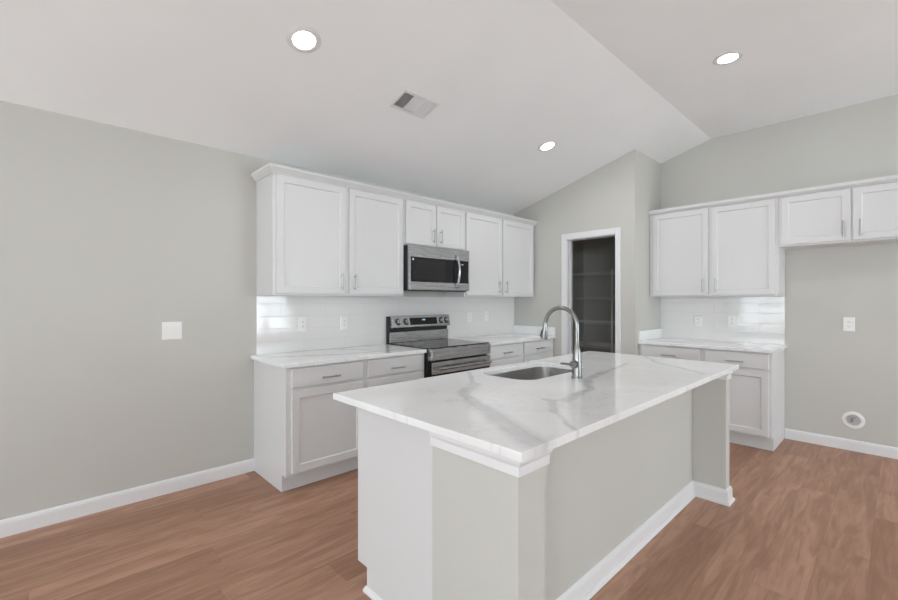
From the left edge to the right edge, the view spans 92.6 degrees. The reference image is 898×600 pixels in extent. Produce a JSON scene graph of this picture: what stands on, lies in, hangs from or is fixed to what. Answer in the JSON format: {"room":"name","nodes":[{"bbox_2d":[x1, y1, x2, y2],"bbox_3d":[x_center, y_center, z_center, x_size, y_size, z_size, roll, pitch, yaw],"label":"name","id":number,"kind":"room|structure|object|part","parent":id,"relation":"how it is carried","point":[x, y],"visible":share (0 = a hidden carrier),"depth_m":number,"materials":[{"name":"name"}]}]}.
{"room":"kitchen","nodes":[
{"label":"kitchen","id":0,"kind":"room"},
{"bbox_2d":[0,100,583,519],"bbox_3d":[-1.422,0.107,3.604,10.120,2.487,0.120,0,0,-44],"label":"wall","id":1,"kind":"structure","parent":0,"point":[110,234],"depth_m":2.82,"materials":[{"name":"beige paint"}]},
{"bbox_2d":[0,458,253,537],"bbox_3d":[-3.288,1.302,1.731,4.833,0.097,0.014,0,0,-44],"label":"baseboard","id":2,"kind":"structure","parent":1,"relation":"attached to","point":[42,518],"depth_m":2.80,"materials":[{"name":"white paint"}]},
{"bbox_2d":[162,322,181,339],"bbox_3d":[-1.942,0.216,3.017,0.120,0.124,0.012,0,0,-44],"label":"light switch","id":3,"kind":"object","parent":1,"relation":"attached to","point":[170,330],"visible":1,"depth_m":3.01,"materials":[{"name":"white plastic"}]},
{"bbox_2d":[256,173,403,296],"bbox_3d":[-0.956,-0.491,3.698,1.218,0.913,0.384,0,0,-44],"label":"upper cabinet","id":4,"kind":"object","parent":1,"relation":"attached to","point":[313,238],"visible":1,"depth_m":3.46,"materials":[{"name":"white paint"}]},
{"bbox_3d":[-1.069,-0.494,3.388,0.575,0.887,0.020,0,0,-44],"label":"door","id":5,"kind":"part","parent":4,"relation":"part of","materials":[{"name":"white paint"}]},
{"bbox_3d":[-0.875,-0.148,3.535,0.012,0.142,0.036,0,0,-44],"label":"handle","id":6,"kind":"part","parent":4,"relation":"part of","materials":[{"name":"silver metal"}]},
{"bbox_3d":[-0.630,-0.494,3.807,0.566,0.887,0.020,0,0,-44],"label":"door","id":7,"kind":"part","parent":4,"relation":"part of","materials":[{"name":"white paint"}]},
{"bbox_2d":[256,296,513,354],"bbox_3d":[-0.328,0.201,4.559,3.314,0.470,0.008,0,0,-44],"label":"tile backsplash","id":8,"kind":"structure","parent":1,"relation":"attached to","point":[276,316],"depth_m":4.01,"materials":[{"name":"white tile"}]},
{"bbox_2d":[298,317,306,331],"bbox_3d":[-1.247,0.207,3.669,0.076,0.124,0.008,0,0,-44],"label":"wall outlet","id":9,"kind":"object","parent":8,"relation":"attached to","point":[302,321],"visible":1,"depth_m":3.67,"materials":[{"name":"white plastic"}]},
{"bbox_2d":[340,316,347,329],"bbox_3d":[-0.958,0.211,3.946,0.076,0.124,0.008,0,0,-44],"label":"wall outlet","id":10,"kind":"object","parent":8,"relation":"attached to","point":[343,319],"visible":1,"depth_m":3.94,"materials":[{"name":"white plastic"}]},
{"bbox_2d":[467,312,471,322],"bbox_3d":[0.250,0.206,5.098,0.076,0.124,0.008,0,0,-44],"label":"wall outlet","id":11,"kind":"object","parent":8,"relation":"attached to","point":[469,314],"visible":1,"depth_m":5.09,"materials":[{"name":"white plastic"}]},
{"bbox_2d":[484,311,487,320],"bbox_3d":[0.470,0.201,5.308,0.076,0.124,0.008,0,0,-44],"label":"wall outlet","id":12,"kind":"object","parent":8,"relation":"attached to","point":[485,312],"visible":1,"depth_m":5.30,"materials":[{"name":"white plastic"}]},
{"bbox_2d":[251,163,536,225],"bbox_3d":[-0.217,-0.969,4.410,3.356,0.055,0.373,0,0,-44],"label":"crown molding","id":13,"kind":"structure","parent":1,"relation":"attached to","point":[269,168],"depth_m":3.75,"materials":[{"name":"white paint"}]},
{"bbox_2d":[404,200,463,250],"bbox_3d":[-0.221,-0.731,4.400,0.810,0.432,0.384,0,0,-44],"label":"upper cabinet","id":14,"kind":"object","parent":1,"relation":"attached to","point":[428,225],"visible":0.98,"depth_m":4.24,"materials":[{"name":"white paint"}]},
{"bbox_3d":[-0.264,-0.734,4.156,0.376,0.406,0.020,0,0,-44],"label":"door","id":15,"kind":"part","parent":14,"relation":"part of","materials":[{"name":"white paint"}]},
{"bbox_2d":[404,245,468,291],"bbox_3d":[-0.190,-0.298,4.362,0.796,0.432,0.467,0,0,-44],"label":"microwave oven","id":16,"kind":"object","parent":14,"relation":"attached to","point":[426,269],"visible":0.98,"depth_m":4.18,"materials":[{"name":"silver metal"}]},
{"bbox_3d":[0.102,-0.292,4.358,0.025,0.349,0.059,0,0,-44],"label":"handle","id":17,"kind":"part","parent":16,"relation":"part of","materials":[{"name":"silver metal"}]},
{"bbox_3d":[0.145,-0.287,4.463,0.148,0.232,0.030,0,0,-44],"label":"control panel","id":18,"kind":"part","parent":16,"relation":"part of","materials":[{"name":"black glass"}]},
{"bbox_3d":[0.021,-0.734,4.428,0.392,0.406,0.020,0,0,-44],"label":"door","id":19,"kind":"part","parent":14,"relation":"part of","materials":[{"name":"white paint"}]},
{"bbox_2d":[443,212,533,296],"bbox_3d":[0.531,-0.491,5.117,1.264,0.913,0.384,0,0,-44],"label":"upper cabinet","id":20,"kind":"object","parent":1,"relation":"attached to","point":[501,252],"visible":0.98,"depth_m":4.94,"materials":[{"name":"white paint"}]},
{"bbox_3d":[0.396,-0.494,4.786,0.578,0.887,0.020,0,0,-44],"label":"door","id":21,"kind":"part","parent":20,"relation":"part of","materials":[{"name":"white paint"}]},
{"bbox_3d":[0.847,-0.494,5.216,0.592,0.887,0.020,0,0,-44],"label":"door","id":22,"kind":"part","parent":20,"relation":"part of","materials":[{"name":"white paint"}]},
{"bbox_2d":[0,0,897,213],"bbox_3d":[1.383,-1.503,0.579,10.240,0.733,8.369,0,0,-44],"label":"ceiling","id":23,"kind":"structure","parent":0,"point":[603,80],"depth_m":2.88,"materials":[{"name":"paint"}]},
{"bbox_2d":[287,26,320,52],"bbox_3d":[-0.822,-1.478,2.443,0.188,0.056,0.181,0,0,-44],"label":"recessed light","id":24,"kind":"object","parent":23,"relation":"in","point":[303,39],"visible":1,"depth_m":2.44,"materials":[{"name":"white paint"}]},
{"bbox_2d":[389,89,439,118],"bbox_3d":[-0.249,-1.440,3.165,0.330,0.060,0.190,0,0,-44],"label":"ceiling vent","id":25,"kind":"object","parent":23,"relation":"in","point":[407,101],"visible":1,"depth_m":3.16,"materials":[{"name":"white metal"}]},
{"bbox_2d":[538,140,556,151],"bbox_3d":[0.953,-1.480,4.129,0.188,0.056,0.181,0,0,-44],"label":"recessed light","id":26,"kind":"object","parent":23,"relation":"in","point":[548,145],"visible":1,"depth_m":4.12,"materials":[{"name":"white paint"}]},
{"bbox_2d":[713,50,743,64],"bbox_3d":[2.019,-1.746,3.102,0.188,0.006,0.188,0,0,-44],"label":"recessed light","id":27,"kind":"object","parent":23,"relation":"in","point":[729,57],"visible":1,"depth_m":3.09,"materials":[{"name":"white paint"}]},
{"bbox_2d":[0,438,897,599],"bbox_3d":[1.383,1.401,0.579,10.240,0.100,8.369,0,0,-44],"label":"floor","id":28,"kind":"structure","parent":0,"point":[804,521],"depth_m":2.38,"materials":[{"name":"brown wood"}]},
{"bbox_2d":[254,353,423,491],"bbox_3d":[-0.861,0.909,3.595,1.253,0.884,0.664,0,0,-44],"label":"base cabinet","id":29,"kind":"object","parent":28,"relation":"on","point":[303,435],"visible":0.62,"depth_m":3.16,"materials":[{"name":"white paint"}]},
{"bbox_3d":[-0.882,0.547,3.179,0.571,0.137,0.020,0,0,-44],"label":"drawer","id":30,"kind":"part","parent":29,"relation":"part of","materials":[{"name":"white paint"}]},
{"bbox_3d":[-0.882,0.923,3.179,0.571,0.575,0.020,0,0,-44],"label":"door","id":31,"kind":"part","parent":29,"relation":"part of","materials":[{"name":"white paint"}]},
{"bbox_2d":[251,344,426,368],"bbox_3d":[-0.876,0.452,3.595,1.280,0.030,0.643,0,0,-44],"label":"countertop","id":32,"kind":"structure","parent":29,"relation":"on","point":[334,355],"depth_m":3.44,"materials":[{"name":"white stone"}]},
{"bbox_3d":[-0.438,0.547,3.603,0.569,0.137,0.020,0,0,-44],"label":"drawer","id":33,"kind":"part","parent":29,"relation":"part of","materials":[{"name":"white paint"}]},
{"bbox_3d":[-0.438,0.923,3.603,0.569,0.575,0.020,0,0,-44],"label":"door","id":34,"kind":"part","parent":29,"relation":"part of","materials":[{"name":"white paint"}]},
{"bbox_2d":[386,314,491,377],"bbox_3d":[-0.077,0.755,4.272,0.796,1.192,0.746,0,0,-44],"label":"electric range","id":35,"kind":"object","parent":28,"relation":"on","point":[444,355],"visible":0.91,"depth_m":4.24,"materials":[{"name":"silver metal"}]},
{"bbox_3d":[-0.295,0.373,4.504,0.784,0.104,0.022,0,0,-44],"label":"guard panel","id":36,"kind":"part","parent":35,"relation":"part of","materials":[{"name":"silver metal"}]},
{"bbox_3d":[-0.282,0.220,4.499,0.780,0.122,0.058,0,0,-44],"label":"control panel","id":37,"kind":"part","parent":35,"relation":"part of","materials":[{"name":"silver metal"}]},
{"bbox_2d":[390,338,488,348],"bbox_3d":[-0.084,0.431,4.280,0.796,0.011,0.600,0,0,-44],"label":"cooktop","id":38,"kind":"object","parent":35,"relation":"in","point":[422,343],"depth_m":4.20,"materials":[{"name":"grey glass"}]},
{"bbox_3d":[0.119,0.835,4.067,0.782,0.561,0.043,0,0,-44],"label":"oven door","id":39,"kind":"part","parent":35,"relation":"part of","materials":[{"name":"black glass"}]},
{"bbox_3d":[0.121,0.487,4.065,0.788,0.102,0.055,0,0,-44],"label":"panel","id":40,"kind":"part","parent":35,"relation":"part of","materials":[{"name":"silver metal"}]},
{"bbox_3d":[0.136,0.608,4.049,0.782,0.106,0.006,0,0,-44],"label":"door rail","id":41,"kind":"part","parent":35,"relation":"part of","materials":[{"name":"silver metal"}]},
{"bbox_3d":[0.159,0.609,4.025,0.688,0.026,0.061,0,0,-44],"label":"handle","id":42,"kind":"part","parent":35,"relation":"part of","materials":[{"name":"silver metal"}]},
{"bbox_2d":[487,339,552,366],"bbox_3d":[0.641,0.909,5.028,1.262,0.884,0.664,0,0,-44],"label":"base cabinet","id":43,"kind":"object","parent":28,"relation":"on","point":[502,354],"visible":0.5,"depth_m":4.77,"materials":[{"name":"white paint"}]},
{"bbox_2d":[450,325,555,344],"bbox_3d":[0.633,0.400,5.035,1.265,0.134,0.643,0,0,-44],"label":"countertop","id":44,"kind":"structure","parent":43,"relation":"on","point":[521,333],"depth_m":5.14,"materials":[{"name":"white stone"}]},
{"bbox_3d":[0.617,0.547,4.610,0.587,0.137,0.020,0,0,-44],"label":"drawer","id":45,"kind":"part","parent":43,"relation":"part of","materials":[{"name":"white paint"}]},
{"bbox_3d":[0.617,0.923,4.610,0.587,0.575,0.020,0,0,-44],"label":"door","id":46,"kind":"part","parent":43,"relation":"part of","materials":[{"name":"white paint"}]},
{"bbox_3d":[1.056,0.547,5.029,0.577,0.137,0.020,0,0,-44],"label":"drawer","id":47,"kind":"part","parent":43,"relation":"part of","materials":[{"name":"white paint"}]},
{"bbox_3d":[1.056,0.923,5.029,0.577,0.575,0.020,0,0,-44],"label":"door","id":48,"kind":"part","parent":43,"relation":"part of","materials":[{"name":"white paint"}]},
{"bbox_2d":[358,372,734,599],"bbox_3d":[0.705,0.909,2.460,2.388,0.884,1.066,0,0,-44],"label":"kitchen island","id":49,"kind":"object","parent":28,"relation":"on","point":[440,517],"visible":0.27,"depth_m":1.86,"materials":[{"name":"beige paint"}]},
{"bbox_3d":[0.610,1.337,2.580,2.274,0.027,0.538,0,0,-44],"label":"shoe molding","id":50,"kind":"part","parent":49,"relation":"part of","materials":[{"name":"white paint"}]},
{"bbox_3d":[-0.216,0.909,1.835,0.020,0.884,0.601,0,0,-44],"label":"panel","id":51,"kind":"part","parent":49,"relation":"part of","materials":[{"name":"white paint"}]},
{"bbox_3d":[0.133,0.498,1.472,0.176,0.060,0.406,0,0,-44],"label":"apron trim","id":52,"kind":"part","parent":49,"relation":"part of","materials":[{"name":"white paint"}]},
{"bbox_2d":[333,351,738,462],"bbox_3d":[0.712,0.452,2.461,2.430,0.030,1.091,0,0,-44],"label":"island countertop","id":53,"kind":"structure","parent":49,"relation":"on","point":[521,421],"depth_m":1.90,"materials":[{"name":"white stone"}]},
{"bbox_2d":[492,367,571,379],"bbox_3d":[0.540,0.579,2.672,0.686,0.222,0.390,0,0,-44],"label":"sink","id":54,"kind":"object","parent":53,"relation":"in","point":[533,373],"visible":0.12,"depth_m":2.94,"materials":[{"name":"silver metal"}]},
{"bbox_2d":[540,306,582,378],"bbox_3d":[0.601,0.235,2.446,0.191,0.404,0.275,0,0,-44],"label":"kitchen faucet","id":55,"kind":"object","parent":53,"relation":"on","point":[575,364],"visible":1,"depth_m":2.40,"materials":[{"name":"silver metal"}]},
{"bbox_3d":[0.651,0.145,2.488,0.025,0.224,0.232,0,0,-44],"label":"spout","id":56,"kind":"part","parent":55,"relation":"part of","materials":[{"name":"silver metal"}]},
{"bbox_3d":[0.647,0.351,2.342,0.113,0.031,0.016,0,0,-44],"label":"lever","id":57,"kind":"part","parent":55,"relation":"part of","materials":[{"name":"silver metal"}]},
{"bbox_3d":[0.925,1.302,2.229,2.363,0.097,0.404,0,0,-44],"label":"baseboard","id":58,"kind":"part","parent":49,"relation":"part of","materials":[{"name":"white paint"}]},
{"bbox_3d":[0.929,1.341,2.225,2.388,0.020,0.416,0,0,-44],"label":"shoe molding","id":59,"kind":"part","parent":49,"relation":"part of","materials":[{"name":"white paint"}]},
{"bbox_3d":[1.739,0.498,3.005,0.118,0.060,0.406,0,0,-44],"label":"apron trim","id":60,"kind":"part","parent":49,"relation":"part of","materials":[{"name":"white paint"}]},
{"bbox_2d":[611,269,612,352],"bbox_3d":[2.322,0.456,6.085,0.018,1.790,0.018,0,0,-44],"label":"door frame","id":61,"kind":"structure","parent":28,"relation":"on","point":[611,269],"depth_m":6.08,"materials":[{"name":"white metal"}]},
{"bbox_2d":[639,344,784,450],"bbox_3d":[2.650,0.909,4.388,0.664,0.884,1.155,0,0,-44],"label":"base cabinet","id":62,"kind":"object","parent":28,"relation":"on","point":[757,388],"visible":0.52,"depth_m":3.93,"materials":[{"name":"white paint"}]},
{"bbox_3d":[2.257,0.547,4.385,0.020,0.137,0.563,0,0,-44],"label":"drawer","id":63,"kind":"part","parent":62,"relation":"part of","materials":[{"name":"white paint"}]},
{"bbox_2d":[638,328,786,353],"bbox_3d":[2.663,0.400,4.388,0.643,0.134,1.176,0,0,-44],"label":"countertop","id":64,"kind":"structure","parent":62,"relation":"on","point":[653,336],"depth_m":4.31,"materials":[{"name":"white stone"}]},
{"bbox_3d":[2.653,0.547,3.970,0.020,0.137,0.500,0,0,-44],"label":"drawer","id":65,"kind":"part","parent":62,"relation":"part of","materials":[{"name":"white paint"}]},
{"bbox_3d":[2.653,0.923,3.970,0.020,0.575,0.500,0,0,-44],"label":"door","id":66,"kind":"part","parent":62,"relation":"part of","materials":[{"name":"white paint"}]},
{"bbox_2d":[514,149,639,356],"bbox_3d":[1.464,-0.124,5.166,0.115,2.949,1.604,0,0,-44],"label":"wall","id":67,"kind":"structure","parent":0,"point":[607,197],"depth_m":4.95,"materials":[{"name":"beige paint"}]},
{"bbox_2d":[561,227,620,354],"bbox_3d":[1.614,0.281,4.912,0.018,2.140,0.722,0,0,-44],"label":"trim","id":68,"kind":"structure","parent":67,"relation":"attached to","point":[611,231],"depth_m":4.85,"materials":[{"name":"white paint"}]},
{"bbox_2d":[584,237,614,352],"bbox_3d":[2.791,-0.124,6.433,0.120,2.949,1.604,0,0,-44],"label":"wall","id":69,"kind":"structure","parent":0,"point":[599,254],"depth_m":6.79,"materials":[{"name":"beige paint"}]},
{"bbox_2d":[573,341,614,348],"bbox_3d":[2.517,0.681,6.263,0.500,0.038,1.467,0,0,-44],"label":"shelf","id":70,"kind":"object","parent":69,"relation":"attached to","point":[588,343],"visible":0.28,"depth_m":6.43,"materials":[{"name":"white metal"}]},
{"bbox_2d":[573,271,614,275],"bbox_3d":[2.517,-0.386,6.263,0.500,0.038,1.467,0,0,-44],"label":"shelf","id":71,"kind":"object","parent":69,"relation":"attached to","point":[592,273],"visible":0.33,"depth_m":6.43,"materials":[{"name":"white metal"}]},
{"bbox_2d":[573,320,614,324],"bbox_3d":[2.517,0.336,6.263,0.500,0.038,1.467,0,0,-44],"label":"shelf","id":72,"kind":"object","parent":69,"relation":"attached to","point":[582,321],"visible":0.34,"depth_m":6.41,"materials":[{"name":"white metal"}]},
{"bbox_2d":[574,297,614,299],"bbox_3d":[2.517,-0.018,6.263,0.500,0.038,1.467,0,0,-44],"label":"shelf","id":73,"kind":"object","parent":69,"relation":"attached to","point":[587,298],"visible":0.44,"depth_m":6.32,"materials":[{"name":"white metal"}]},
{"bbox_2d":[640,152,660,330],"bbox_3d":[2.640,-0.124,5.260,1.717,2.949,0.115,0,0,-44],"label":"wall","id":74,"kind":"structure","parent":0,"point":[650,169],"depth_m":4.77,"materials":[{"name":"beige paint"}]},
{"bbox_2d":[661,94,897,446],"bbox_3d":[4.787,-0.199,2.719,0.120,3.100,6.525,0,0,-44],"label":"wall","id":75,"kind":"structure","parent":0,"point":[831,372],"depth_m":3.96,"materials":[{"name":"beige paint"}]},
{"bbox_2d":[650,198,784,296],"bbox_3d":[2.752,-0.491,4.483,0.384,0.913,1.159,0,0,-44],"label":"upper cabinet","id":76,"kind":"object","parent":75,"relation":"attached to","point":[732,250],"visible":0.99,"depth_m":4.31,"materials":[{"name":"white paint"}]},
{"bbox_3d":[2.463,-0.494,4.575,0.020,0.887,0.542,0,0,-44],"label":"door","id":77,"kind":"part","parent":76,"relation":"part of","materials":[{"name":"white paint"}]},
{"bbox_3d":[2.851,-0.494,4.168,0.020,0.887,0.525,0,0,-44],"label":"door","id":78,"kind":"part","parent":76,"relation":"part of","materials":[{"name":"white paint"}]},
{"bbox_2d":[660,297,784,344],"bbox_3d":[2.888,0.201,4.615,0.008,0.470,1.158,0,0,-44],"label":"tile backsplash","id":79,"kind":"structure","parent":75,"relation":"attached to","point":[758,319],"depth_m":4.56,"materials":[{"name":"white tile"}]},
{"bbox_2d":[695,315,701,326],"bbox_3d":[2.759,0.234,4.738,0.008,0.124,0.076,0,0,-44],"label":"wall outlet","id":80,"kind":"object","parent":79,"relation":"attached to","point":[698,319],"visible":1,"depth_m":4.74,"materials":[{"name":"white plastic"}]},
{"bbox_2d":[728,315,735,326],"bbox_3d":[2.977,0.224,4.508,0.008,0.124,0.076,0,0,-44],"label":"wall outlet","id":81,"kind":"object","parent":79,"relation":"attached to","point":[731,318],"visible":1,"depth_m":4.51,"materials":[{"name":"white plastic"}]},
{"bbox_2d":[779,181,897,249],"bbox_3d":[3.486,-0.717,3.715,0.384,0.460,0.962,0,0,-44],"label":"upper cabinet","id":82,"kind":"object","parent":75,"relation":"attached to","point":[862,215],"visible":1,"depth_m":3.66,"materials":[{"name":"white paint"}]},
{"bbox_2d":[648,175,897,215],"bbox_3d":[3.104,-0.969,4.132,0.360,0.048,2.153,0,0,-44],"label":"crown molding","id":83,"kind":"structure","parent":82,"relation":"attached to","point":[893,178],"depth_m":3.92,"materials":[{"name":"white paint"}]},
{"bbox_3d":[3.222,-0.720,3.779,0.020,0.434,0.466,0,0,-44],"label":"door","id":84,"kind":"part","parent":82,"relation":"part of","materials":[{"name":"white paint"}]},
{"bbox_3d":[3.332,-0.601,3.624,0.036,0.142,0.012,0,0,-44],"label":"handle","id":85,"kind":"part","parent":82,"relation":"part of","materials":[{"name":"silver metal"}]},
{"bbox_3d":[3.404,-0.601,3.548,0.036,0.142,0.012,0,0,-44],"label":"handle","id":86,"kind":"part","parent":82,"relation":"part of","materials":[{"name":"silver metal"}]},
{"bbox_3d":[3.547,-0.720,3.438,0.020,0.434,0.447,0,0,-44],"label":"door","id":87,"kind":"part","parent":82,"relation":"part of","materials":[{"name":"white paint"}]},
{"bbox_2d":[785,428,897,458],"bbox_3d":[5.138,1.302,2.253,0.014,0.097,5.365,0,0,-44],"label":"baseboard","id":88,"kind":"structure","parent":75,"relation":"attached to","point":[825,440],"depth_m":3.88,"materials":[{"name":"white paint"}]},
{"bbox_2d":[843,317,854,330],"bbox_3d":[3.605,0.218,3.864,0.008,0.124,0.076,0,0,-44],"label":"wall outlet","id":89,"kind":"object","parent":75,"relation":"attached to","point":[848,322],"visible":1,"depth_m":3.86,"materials":[{"name":"white plastic"}]},
{"bbox_2d":[842,411,864,428],"bbox_3d":[3.620,1.076,3.837,0.024,0.152,0.152,0,0,-44],"label":"water valve box","id":90,"kind":"object","parent":75,"relation":"attached to","point":[854,420],"visible":1,"depth_m":3.84,"materials":[{"name":"white plastic"}]}
]}

